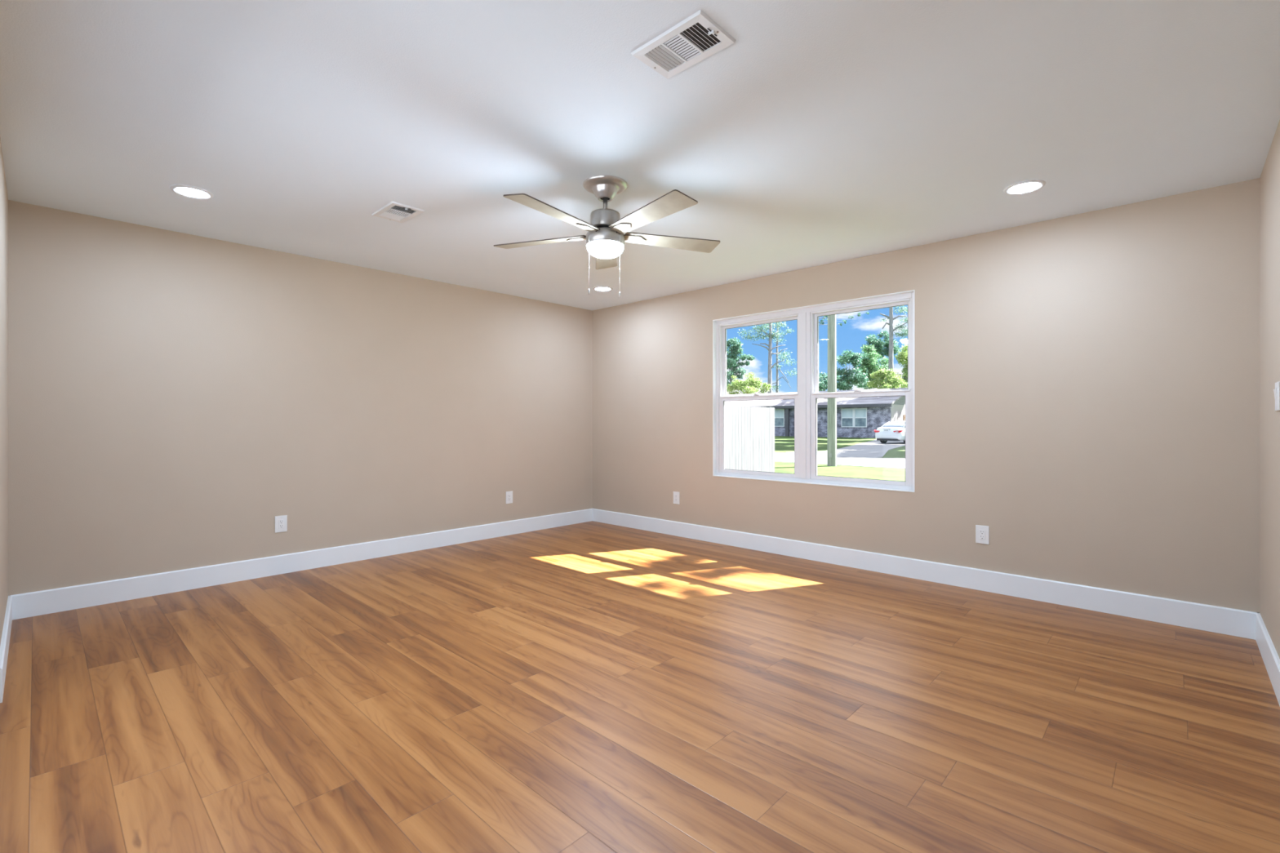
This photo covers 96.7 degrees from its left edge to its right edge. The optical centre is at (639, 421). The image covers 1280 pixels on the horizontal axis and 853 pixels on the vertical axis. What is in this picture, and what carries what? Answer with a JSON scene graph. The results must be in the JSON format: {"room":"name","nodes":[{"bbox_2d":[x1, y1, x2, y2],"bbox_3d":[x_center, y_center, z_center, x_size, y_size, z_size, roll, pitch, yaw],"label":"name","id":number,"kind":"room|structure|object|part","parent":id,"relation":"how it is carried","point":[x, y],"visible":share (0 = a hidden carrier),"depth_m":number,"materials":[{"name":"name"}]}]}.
{"room":"empty living room","nodes":[
{"label":"empty living room","id":0,"kind":"room"},
{"bbox_2d":[0,137,8,644],"bbox_3d":[-1.753,-0.065,1.397,5.408,2.440,0.150,0,0,43],"label":"wall","id":1,"kind":"structure","parent":0,"point":[3,192],"depth_m":2.84,"materials":[{"name":"paint"}]},
{"bbox_2d":[0,595,12,702],"bbox_3d":[-3.143,1.084,2.822,1.430,0.142,0.016,0,0,43],"label":"baseboard","id":2,"kind":"structure","parent":1,"relation":"attached to","point":[5,641],"depth_m":2.67,"materials":[{"name":"white paint"}]},
{"bbox_2d":[8,200,592,595],"bbox_3d":[-2.165,-0.065,5.012,0.150,2.440,4.846,0,0,43],"label":"wall","id":3,"kind":"structure","parent":0,"point":[172,395],"depth_m":4.17,"materials":[{"name":"paint"}]},
{"bbox_2d":[275,515,287,533],"bbox_3d":[-2.717,0.778,4.311,0.009,0.124,0.081,0,0,43],"label":"wall outlet","id":4,"kind":"object","parent":3,"relation":"attached to","point":[281,522],"visible":1,"depth_m":4.31,"materials":[{"name":"white plastic"}]},
{"bbox_2d":[278,519,284,528],"bbox_3d":[-2.715,0.778,4.309,0.004,0.067,0.034,0,0,43],"label":"receptacle","id":5,"kind":"object","parent":4,"relation":"attached to","point":[281,522],"depth_m":4.31,"materials":[{"name":"white plastic"}]},
{"bbox_2d":[10,508,592,619],"bbox_3d":[-2.104,1.084,4.955,0.016,0.142,4.546,0,0,43],"label":"baseboard","id":6,"kind":"structure","parent":3,"relation":"attached to","point":[31,604],"depth_m":4.18,"materials":[{"name":"white paint"}]},
{"bbox_2d":[506,491,512,503],"bbox_3d":[-1.327,0.775,5.785,0.009,0.124,0.081,0,0,43],"label":"wall outlet","id":7,"kind":"object","parent":3,"relation":"attached to","point":[508,494],"visible":1,"depth_m":5.78,"materials":[{"name":"white plastic"}]},
{"bbox_2d":[507,493,511,501],"bbox_3d":[-1.326,0.775,5.784,0.004,0.067,0.034,0,0,43],"label":"receptacle","id":8,"kind":"object","parent":7,"relation":"attached to","point":[508,495],"depth_m":5.78,"materials":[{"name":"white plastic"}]},
{"bbox_2d":[0,520,1279,852],"bbox_3d":[-0.197,1.155,3.158,5.258,0.001,4.546,0,0,43],"label":"floor","id":9,"kind":"structure","parent":0,"point":[592,686],"depth_m":2.22,"materials":[{"name":"brown wood"}]},
{"bbox_2d":[0,0,1279,310],"bbox_3d":[-0.197,-1.345,3.158,5.558,0.120,4.846,0,0,43],"label":"ceiling","id":10,"kind":"structure","parent":0,"point":[828,131],"depth_m":2.41,"materials":[{"name":"paint"}]},
{"bbox_2d":[169,184,213,199],"bbox_3d":[-2.508,-1.281,3.190,0.194,0.007,0.194,0,0,43],"label":"recessed light","id":11,"kind":"object","parent":10,"relation":"in","point":[184,190],"visible":1,"depth_m":3.18,"materials":[{"name":"glass"}]},
{"bbox_2d":[371,201,424,222],"bbox_3d":[-1.488,-1.275,3.499,0.304,0.020,0.197,0,0,43],"label":"ceiling vent","id":12,"kind":"object","parent":10,"relation":"in","point":[393,211],"visible":1,"depth_m":3.49,"materials":[{"name":"metal"}]},
{"bbox_2d":[592,286,613,291],"bbox_3d":[-0.360,-1.281,5.521,0.194,0.007,0.194,0,0,43],"label":"recessed light","id":13,"kind":"object","parent":10,"relation":"in","point":[597,288],"visible":1,"depth_m":5.50,"materials":[{"name":"glass"}]},
{"bbox_2d":[493,174,719,297],"bbox_3d":[-0.193,-0.970,3.063,1.298,0.630,1.284,0,0,43],"label":"ceiling fan","id":14,"kind":"object","parent":10,"relation":"hanging from","point":[605,238],"visible":1,"depth_m":3.02,"materials":[{"name":"silver metal"}]},
{"bbox_3d":[-0.552,-1.013,3.219,0.560,0.031,0.143,0,0,19],"label":"blade","id":15,"kind":"part","parent":14,"relation":"part of","materials":[{"name":"beige wood"}]},
{"bbox_3d":[-0.408,-1.013,2.776,0.143,0.031,0.560,0,0,35],"label":"blade","id":16,"kind":"part","parent":14,"relation":"part of","materials":[{"name":"beige wood"}]},
{"bbox_3d":[-0.270,-0.849,3.022,0.003,0.296,0.007,0,0,43],"label":"pull chain","id":17,"kind":"part","parent":14,"relation":"part of","materials":[{"name":"silver metal"}]},
{"bbox_3d":[-0.189,-0.922,3.092,0.199,0.063,0.199,0,0,43],"label":"lamp shade","id":18,"kind":"part","parent":14,"relation":"part of","materials":[{"name":"white glass"}]},
{"bbox_3d":[-0.207,-1.013,3.477,0.143,0.031,0.560,0,0,-3],"label":"blade","id":19,"kind":"part","parent":14,"relation":"part of","materials":[{"name":"beige wood"}]},
{"bbox_3d":[-0.108,-0.841,3.022,0.007,0.312,0.003,0,0,43],"label":"pull chain","id":20,"kind":"part","parent":14,"relation":"part of","materials":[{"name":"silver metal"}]},
{"bbox_3d":[0.044,-1.013,2.785,0.143,0.031,0.560,0,0,-37],"label":"blade","id":21,"kind":"part","parent":14,"relation":"part of","materials":[{"name":"beige wood"}]},
{"bbox_3d":[0.175,-1.013,3.219,0.560,0.031,0.143,0,0,-19],"label":"blade","id":22,"kind":"part","parent":14,"relation":"part of","materials":[{"name":"beige wood"}]},
{"bbox_2d":[631,9,736,79],"bbox_3d":[0.146,-1.275,1.953,0.304,0.020,0.197,0,0,43],"label":"ceiling vent","id":23,"kind":"object","parent":10,"relation":"in","point":[696,37],"visible":1,"depth_m":1.94,"materials":[{"name":"metal"}]},
{"bbox_3d":[0.233,-1.272,1.865,0.024,0.014,0.008,0,0,43],"label":"damper lever","id":24,"kind":"part","parent":23,"relation":"part of","materials":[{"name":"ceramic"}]},
{"bbox_2d":[1003,179,1045,195],"bbox_3d":[2.109,-1.281,3.125,0.194,0.007,0.194,0,0,43],"label":"recessed light","id":25,"kind":"object","parent":10,"relation":"in","point":[1027,186],"visible":1,"depth_m":3.11,"materials":[{"name":"glass"}]},
{"bbox_2d":[592,177,1259,613],"bbox_3d":[1.413,-0.065,4.867,5.258,2.440,0.150,0,0,43],"label":"wall","id":26,"kind":"structure","parent":0,"point":[1086,385],"depth_m":3.69,"materials":[{"name":"paint"}]},
{"bbox_2d":[673,491,679,504],"bbox_3d":[0.366,0.774,5.744,0.081,0.124,0.009,0,0,43],"label":"wall outlet","id":27,"kind":"object","parent":26,"relation":"attached to","point":[676,495],"visible":1,"depth_m":5.74,"materials":[{"name":"white plastic"}]},
{"bbox_2d":[712,289,914,492],"bbox_3d":[1.400,-0.222,4.859,1.820,1.490,0.129,0,0,43],"label":"window","id":28,"kind":"structure","parent":26,"relation":"in","point":[807,393],"depth_m":4.82,"materials":[{"name":"white paint"}]},
{"bbox_3d":[1.069,0.125,5.173,0.834,0.724,0.038,0,0,43],"label":"sash","id":29,"kind":"part","parent":28,"relation":"part of","materials":[{"name":"white plastic"}]},
{"bbox_3d":[1.098,-0.559,5.204,0.834,0.724,0.030,0,0,43],"label":"sash","id":30,"kind":"part","parent":28,"relation":"part of","materials":[{"name":"white plastic"}]},
{"bbox_3d":[1.743,0.125,4.538,0.810,0.724,0.038,0,0,43],"label":"sash","id":31,"kind":"part","parent":28,"relation":"part of","materials":[{"name":"white plastic"}]},
{"bbox_3d":[1.772,-0.559,4.569,0.810,0.724,0.030,0,0,43],"label":"sash","id":32,"kind":"part","parent":28,"relation":"part of","materials":[{"name":"white plastic"}]},
{"bbox_2d":[592,508,1257,639],"bbox_3d":[1.356,1.084,4.806,5.258,0.142,0.016,0,0,43],"label":"baseboard","id":33,"kind":"structure","parent":26,"relation":"attached to","point":[1220,620],"depth_m":3.88,"materials":[{"name":"white paint"}]},
{"bbox_2d":[975,524,989,544],"bbox_3d":[2.337,0.775,3.887,0.081,0.124,0.009,0,0,43],"label":"wall outlet","id":34,"kind":"object","parent":26,"relation":"attached to","point":[982,532],"visible":1,"depth_m":3.88,"materials":[{"name":"white plastic"}]},
{"bbox_2d":[979,529,985,540],"bbox_3d":[2.335,0.775,3.885,0.034,0.067,0.004,0,0,43],"label":"receptacle","id":35,"kind":"object","parent":34,"relation":"attached to","point":[982,532],"depth_m":3.88,"materials":[{"name":"white plastic"}]},
{"bbox_2d":[1259,120,1279,658],"bbox_3d":[1.822,-0.065,1.358,0.150,2.440,4.696,0,0,43],"label":"wall","id":36,"kind":"structure","parent":0,"point":[1269,179],"depth_m":2.69,"materials":[{"name":"paint"}]},
{"bbox_2d":[1255,613,1279,706],"bbox_3d":[1.710,1.084,1.360,0.016,0.142,4.546,0,0,43],"label":"baseboard","id":37,"kind":"structure","parent":36,"relation":"attached to","point":[1271,660],"depth_m":2.60,"materials":[{"name":"white paint"}]},
{"bbox_2d":[1273,381,1279,410],"bbox_3d":[2.747,-0.107,2.457,0.011,0.124,0.116,0,0,43],"label":"light switch","id":38,"kind":"object","parent":36,"relation":"attached to","point":[1277,390],"visible":1,"depth_m":2.43,"materials":[{"name":"white plastic"}]},
{"label":"outside","id":39,"kind":"structure","parent":0,"visible":0},
{"bbox_2d":[786,439,905,457],"bbox_3d":[14.790,1.495,35.434,4.396,0.120,29.242,0,0,31],"label":"driveway","id":40,"kind":"structure","parent":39,"point":[872,449],"depth_m":28.19,"materials":[{"name":"concrete"}]},
{"bbox_2d":[874,420,905,443],"bbox_3d":[17.430,0.702,37.269,4.753,1.467,2.156,0,0,-36],"label":"car","id":41,"kind":"object","parent":40,"relation":"on","point":[893,430],"visible":0.44,"depth_m":35.95,"materials":[{"name":"paint"}]},
{"bbox_3d":[17.256,0.263,37.144,2.980,0.565,1.540,0,0,-36],"label":"cabin glass","id":42,"kind":"part","parent":41,"relation":"part of","materials":[{"name":"white glass"}]},
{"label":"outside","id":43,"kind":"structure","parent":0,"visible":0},
{"bbox_2d":[774,435,905,481],"bbox_3d":[18.131,1.605,99.346,220.000,0.300,159.400,0,0,43],"label":"lawn","id":44,"kind":"structure","parent":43,"point":[783,444],"depth_m":17.96,"materials":[{"name":"green plant"}]},
{"bbox_2d":[726,337,755,395],"bbox_3d":[13.115,-5.287,82.032,6.147,13.516,5.119,0,0,-33],"label":"leafy tree","id":45,"kind":"object","parent":44,"relation":"on","point":[731,360],"visible":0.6,"depth_m":81.72,"materials":[{"name":"green plant"}]},
{"bbox_2d":[726,372,772,394],"bbox_3d":[13.436,-2.293,70.948,5.077,7.565,5.072,0,0,43],"label":"leafy tree","id":46,"kind":"object","parent":44,"relation":"on","point":[750,386],"visible":0.94,"depth_m":70.34,"materials":[{"name":"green plant"}]},
{"bbox_2d":[724,405,774,472],"bbox_3d":[0.668,0.582,12.827,0.125,1.946,9.005,0,0,43],"label":"fence","id":47,"kind":"object","parent":44,"relation":"on","point":[749,431],"visible":0.2,"depth_m":15.12,"materials":[{"name":"white wood"}]},
{"bbox_2d":[737,321,795,393],"bbox_3d":[17.728,-8.229,79.907,7.552,19.377,5.320,0,0,-30],"label":"pine tree","id":48,"kind":"object","parent":44,"relation":"on","point":[771,336],"visible":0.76,"depth_m":79.86,"materials":[{"name":"green plant"}]},
{"bbox_2d":[771,325,796,392],"bbox_3d":[21.791,-7.482,85.970,5.095,17.892,2.818,0,0,-10],"label":"pine tree","id":49,"kind":"object","parent":44,"relation":"on","point":[776,340],"visible":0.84,"depth_m":85.91,"materials":[{"name":"green plant"}]},
{"bbox_2d":[724,387,907,438],"bbox_3d":[14.645,-0.795,61.236,27.800,4.500,10.753,0,0,43],"label":"brick house","id":50,"kind":"structure","parent":44,"relation":"on","point":[856,417],"depth_m":51.16,"materials":[{"name":"grey"}]},
{"bbox_3d":[13.578,0.085,55.655,1.060,0.760,0.020,0,0,43],"label":"pane","id":51,"kind":"part","parent":50,"relation":"part of","materials":[{"name":"glass"}]},
{"bbox_3d":[13.578,-0.755,55.655,1.060,0.760,0.020,0,0,43],"label":"pane","id":52,"kind":"part","parent":50,"relation":"part of","materials":[{"name":"glass"}]},
{"bbox_3d":[14.133,0.105,54.678,0.350,2.700,0.200,0,0,43],"label":"porch post","id":53,"kind":"part","parent":50,"relation":"part of","materials":[{"name":"grey wood"}]},
{"bbox_3d":[18.566,0.100,50.954,0.970,0.730,0.020,0,0,43],"label":"pane","id":54,"kind":"part","parent":50,"relation":"part of","materials":[{"name":"glass"}]},
{"bbox_3d":[18.566,-0.710,50.954,0.970,0.730,0.020,0,0,43],"label":"pane","id":55,"kind":"part","parent":50,"relation":"part of","materials":[{"name":"glass"}]},
{"bbox_3d":[19.432,0.100,50.138,0.970,0.730,0.020,0,0,43],"label":"pane","id":56,"kind":"part","parent":50,"relation":"part of","materials":[{"name":"glass"}]},
{"bbox_3d":[19.432,-0.710,50.138,0.970,0.730,0.020,0,0,43],"label":"pane","id":57,"kind":"part","parent":50,"relation":"part of","materials":[{"name":"grey glass"}]},
{"bbox_2d":[818,372,840,391],"bbox_3d":[22.572,-2.440,72.196,5.409,7.807,3.738,0,0,11],"label":"leafy tree","id":58,"kind":"object","parent":44,"relation":"on","point":[822,383],"visible":0.32,"depth_m":71.62,"materials":[{"name":"green plant"}]},
{"bbox_2d":[826,314,836,466],"bbox_3d":[6.230,-3.445,18.492,2.200,10.200,0.310,0,0,43],"label":"utility pole","id":59,"kind":"object","parent":44,"relation":"on","point":[832,359],"visible":0.38,"depth_m":18.38,"materials":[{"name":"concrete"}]},
{"bbox_2d":[818,311,869,325],"bbox_3d":[10.172,-3.003,30.061,3.898,8.920,1.159,0,0,-5],"label":"leafy tree","id":60,"kind":"object","parent":44,"relation":"on","point":[822,322],"visible":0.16,"depth_m":29.99,"materials":[{"name":"green plant"}]},
{"bbox_2d":[835,349,869,390],"bbox_3d":[29.219,-4.271,79.769,5.248,11.479,5.678,0,0,43],"label":"leafy tree","id":61,"kind":"object","parent":44,"relation":"on","point":[849,378],"visible":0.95,"depth_m":79.19,"materials":[{"name":"green plant"}]},
{"bbox_2d":[853,344,893,389],"bbox_3d":[40.018,-5.910,98.234,6.928,14.772,7.501,0,0,43],"label":"leafy tree","id":62,"kind":"object","parent":44,"relation":"on","point":[872,366],"visible":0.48,"depth_m":97.45,"materials":[{"name":"green plant"}]},
{"bbox_2d":[862,329,900,366],"bbox_3d":[48.247,-8.382,114.006,6.887,19.690,6.737,0,0,43],"label":"leafy tree","id":63,"kind":"object","parent":44,"relation":"on","point":[880,346],"visible":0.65,"depth_m":113.37,"materials":[{"name":"green plant"}]},
{"bbox_2d":[865,368,907,389],"bbox_3d":[30.209,-2.475,69.117,5.261,7.909,3.687,0,0,-25],"label":"leafy tree","id":64,"kind":"object","parent":44,"relation":"on","point":[893,381],"visible":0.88,"depth_m":68.41,"materials":[{"name":"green plant"}]},
{"bbox_2d":[880,305,907,370],"bbox_3d":[40.413,-10.699,89.013,4.636,24.332,4.488,0,0,43],"label":"pine tree","id":65,"kind":"object","parent":44,"relation":"on","point":[890,317],"visible":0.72,"depth_m":88.81,"materials":[{"name":"green plant"}]},
{"bbox_2d":[894,344,907,387],"bbox_3d":[36.278,-4.468,76.977,4.205,11.882,4.111,0,0,43],"label":"leafy tree","id":66,"kind":"object","parent":44,"relation":"on","point":[902,357],"visible":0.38,"depth_m":76.67,"materials":[{"name":"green plant"}]},
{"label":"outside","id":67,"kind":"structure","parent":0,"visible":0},
{"bbox_2d":[774,452,905,468],"bbox_3d":[4.601,1.499,26.664,120.000,0.112,8.750,0,0,43],"label":"street","id":68,"kind":"structure","parent":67,"point":[893,463],"depth_m":20.39,"materials":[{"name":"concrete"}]}
]}

